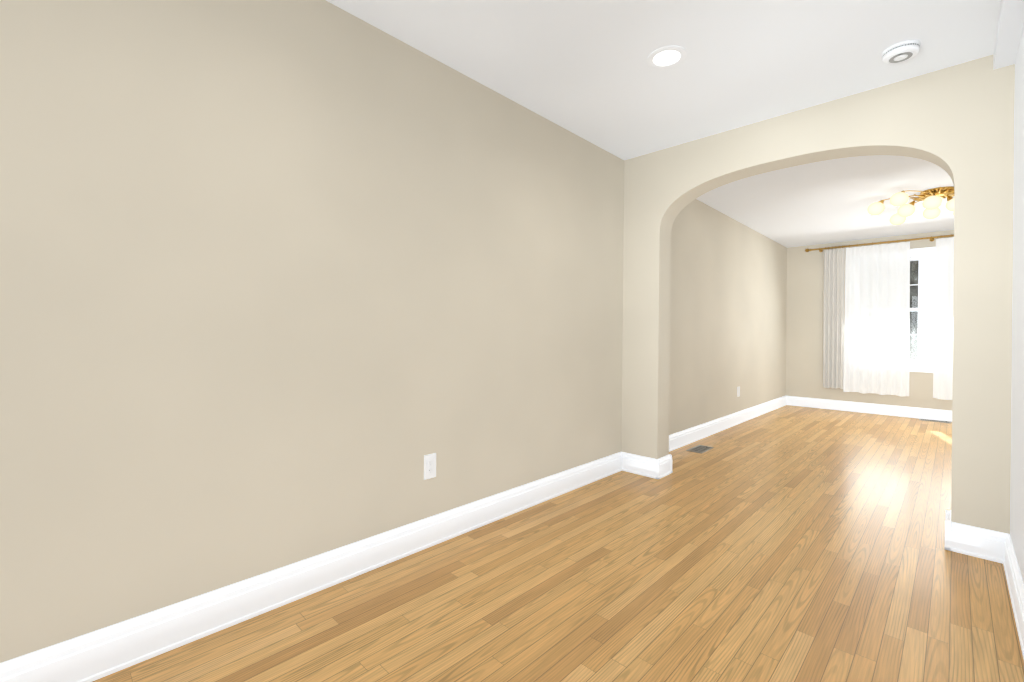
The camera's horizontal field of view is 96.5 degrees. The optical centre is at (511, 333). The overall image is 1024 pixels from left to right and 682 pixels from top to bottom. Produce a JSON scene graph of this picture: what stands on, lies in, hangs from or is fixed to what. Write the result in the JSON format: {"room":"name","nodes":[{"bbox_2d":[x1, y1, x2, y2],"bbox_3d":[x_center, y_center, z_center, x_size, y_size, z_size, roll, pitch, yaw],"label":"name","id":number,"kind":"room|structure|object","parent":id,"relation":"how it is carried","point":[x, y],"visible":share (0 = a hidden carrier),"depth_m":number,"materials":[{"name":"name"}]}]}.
{"room":"empty dining room","nodes":[
{"label":"empty dining room","id":0,"kind":"room"},
{"bbox_2d":[0,0,786,662],"bbox_3d":[0.235,-0.152,3.060,0.150,2.440,11.820,1,0,44],"label":"wall","id":1,"kind":"structure","parent":0,"point":[284,282],"depth_m":1.78,"materials":[{"name":"beige paint"}]},
{"bbox_2d":[0,452,623,681],"bbox_3d":[-1.427,0.981,1.234,0.022,0.140,6.600,1,0,44],"label":"baseboard","id":2,"kind":"structure","parent":1,"relation":"attached to","point":[98,654],"depth_m":1.72,"materials":[{"name":"white paint"}]},
{"bbox_2d":[424,453,435,479],"bbox_3d":[-0.408,0.668,2.292,0.007,0.122,0.074,1,0,44],"label":"electrical outlet","id":3,"kind":"object","parent":1,"relation":"attached to","point":[429,466],"visible":1,"depth_m":2.29,"materials":[{"name":"white plastic"}]},
{"bbox_2d":[669,396,787,451],"bbox_3d":[2.631,1.024,5.420,0.022,0.140,4.680,1,0,44],"label":"baseboard","id":4,"kind":"structure","parent":1,"relation":"attached to","point":[682,438],"depth_m":5.10,"materials":[{"name":"white paint"}]},
{"bbox_2d":[737,386,739,396],"bbox_3d":[2.754,0.710,5.554,0.007,0.122,0.074,1,0,44],"label":"electrical outlet","id":5,"kind":"object","parent":1,"relation":"attached to","point":[738,391],"visible":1,"depth_m":5.54,"materials":[{"name":"white plastic"}]},
{"bbox_2d":[92,405,1023,681],"bbox_3d":[1.568,1.132,1.755,3.900,0.100,11.820,1,0,44],"label":"floor","id":6,"kind":"structure","parent":0,"point":[788,543],"depth_m":1.90,"materials":[{"name":"brown wood"}]},
{"bbox_2d":[686,445,713,453],"bbox_3d":[1.760,1.079,4.272,0.140,0.011,0.300,1,0,44],"label":"floor vent","id":7,"kind":"object","parent":6,"relation":"in","point":[701,449],"visible":1,"depth_m":4.25,"materials":[{"name":"silver metal"}]},
{"bbox_2d":[919,419,950,422],"bbox_3d":[5.402,1.117,5.838,0.300,0.011,0.140,1,0,44],"label":"floor vent","id":8,"kind":"object","parent":6,"relation":"in","point":[935,420],"visible":1,"depth_m":5.85,"materials":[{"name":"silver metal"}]},
{"bbox_2d":[326,0,1000,247],"bbox_3d":[1.595,-1.407,1.755,3.900,0.100,11.820,1,0,44],"label":"ceiling","id":9,"kind":"structure","parent":0,"point":[583,69],"depth_m":2.34,"materials":[{"name":"white paint"}]},
{"bbox_2d":[647,45,686,68],"bbox_3d":[0.766,-1.365,2.265,0.190,0.010,0.190,1,0,44],"label":"recessed light","id":10,"kind":"object","parent":9,"relation":"in","point":[665,57],"visible":1,"depth_m":2.26,"materials":[{"name":"white plastic"}]},
{"bbox_2d":[882,40,920,63],"bbox_3d":[1.856,-1.334,2.183,0.142,0.042,0.142,1,0,44],"label":"smoke detector","id":11,"kind":"object","parent":9,"relation":"attached to","point":[903,51],"visible":0.98,"depth_m":2.15,"materials":[{"name":"white plastic"}]},
{"bbox_2d":[867,186,953,224],"bbox_3d":[3.989,-1.227,4.247,1.041,0.211,1.098,1,0,44],"label":"ceiling lamp","id":12,"kind":"object","parent":9,"relation":"hanging from","point":[932,199],"visible":0.75,"depth_m":4.30,"materials":[{"name":"white glass"}]},
{"bbox_2d":[993,0,1023,69],"bbox_3d":[0.058,-1.336,-0.182,0.070,0.075,6.600,1,0,44],"label":"soffit","id":13,"kind":"structure","parent":9,"relation":"attached to","point":[1010,26],"depth_m":1.95,"materials":[{"name":"white paint"}]},
{"bbox_2d":[621,54,1014,533],"bbox_3d":[2.232,-0.131,2.426,3.900,2.440,0.190,1,0,44],"label":"wall","id":14,"kind":"structure","parent":0,"point":[955,123],"depth_m":2.38,"materials":[{"name":"beige paint"}]},
{"bbox_2d":[624,452,663,478],"bbox_3d":[0.981,1.006,3.480,0.295,0.140,0.022,1,0,44],"label":"baseboard","id":15,"kind":"structure","parent":14,"relation":"attached to","point":[636,464],"depth_m":3.46,"materials":[{"name":"white paint"}]},
{"bbox_2d":[664,454,672,475],"bbox_3d":[1.129,1.008,3.632,0.295,0.140,0.022,1,0,44],"label":"baseboard","id":16,"kind":"structure","parent":14,"relation":"attached to","point":[668,458],"depth_m":3.49,"materials":[{"name":"white paint"}]},
{"bbox_2d":[945,510,995,551],"bbox_3d":[2.950,1.027,1.867,1.713,0.140,0.022,1,0,44],"label":"baseboard","id":17,"kind":"structure","parent":14,"relation":"attached to","point":[955,533],"depth_m":2.25,"materials":[{"name":"white paint"}]},
{"bbox_2d":[786,230,953,410],"bbox_3d":[5.625,-0.095,5.927,3.900,2.440,0.200,1,0,44],"label":"wall","id":18,"kind":"structure","parent":0,"point":[804,327],"depth_m":6.85,"materials":[{"name":"beige paint"}]},
{"bbox_2d":[788,396,951,421],"bbox_3d":[5.536,1.054,5.847,3.540,0.140,0.022,1,0,44],"label":"baseboard","id":19,"kind":"structure","parent":18,"relation":"attached to","point":[892,410],"depth_m":6.34,"materials":[{"name":"white paint"}]},
{"bbox_2d":[805,235,953,251],"bbox_3d":[5.439,-1.225,5.894,2.838,0.063,0.122,1,0,44],"label":"curtain rod","id":20,"kind":"object","parent":18,"relation":"attached to","point":[931,238],"visible":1,"depth_m":6.19,"materials":[{"name":"gold metal"}]},
{"bbox_2d":[823,245,844,388],"bbox_3d":[4.643,-0.229,6.607,0.252,2.059,0.077,1,0,44],"label":"linen curtain","id":21,"kind":"object","parent":20,"relation":"hanging from","point":[833,317],"visible":0.96,"depth_m":6.60,"materials":[{"name":"white fabric"}]},
{"bbox_2d":[843,239,909,396],"bbox_3d":[4.994,-0.208,6.273,0.711,2.094,0.057,1,0,44],"label":"sheer curtain","id":22,"kind":"object","parent":20,"relation":"hanging from","point":[877,326],"visible":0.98,"depth_m":6.27,"materials":[{"name":"fabric"}]},
{"bbox_2d":[933,234,953,399],"bbox_3d":[5.728,-0.200,5.564,0.876,2.094,0.057,1,0,44],"label":"sheer curtain","id":23,"kind":"object","parent":20,"relation":"hanging from","point":[943,336],"visible":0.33,"depth_m":5.81,"materials":[{"name":"fabric"}]},
{"bbox_2d":[909,247,935,372],"bbox_3d":[5.510,-0.301,5.992,1.800,1.630,0.230,1,0,44],"label":"window","id":24,"kind":"structure","parent":18,"relation":"in","point":[925,309],"depth_m":5.98,"materials":[{"name":"white paint"}]},
{"bbox_2d":[1010,24,1023,582],"bbox_3d":[0.072,-0.153,-0.312,0.150,2.440,6.750,1,0,44],"label":"wall","id":25,"kind":"structure","parent":0,"point":[1017,474],"depth_m":1.96,"materials":[{"name":"white paint"}]},
{"bbox_2d":[996,531,1023,658],"bbox_3d":[0.051,0.997,-0.198,0.022,0.140,6.600,1,0,44],"label":"baseboard","id":26,"kind":"structure","parent":25,"relation":"attached to","point":[1005,552],"depth_m":1.88,"materials":[{"name":"white paint"}]},
{"label":"outside","id":27,"kind":"structure","parent":0,"visible":0},
{"bbox_2d":[910,260,918,358],"bbox_3d":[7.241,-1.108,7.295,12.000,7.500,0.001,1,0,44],"label":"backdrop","id":28,"kind":"structure","parent":27,"point":[914,301],"depth_m":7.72,"materials":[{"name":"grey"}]}
]}

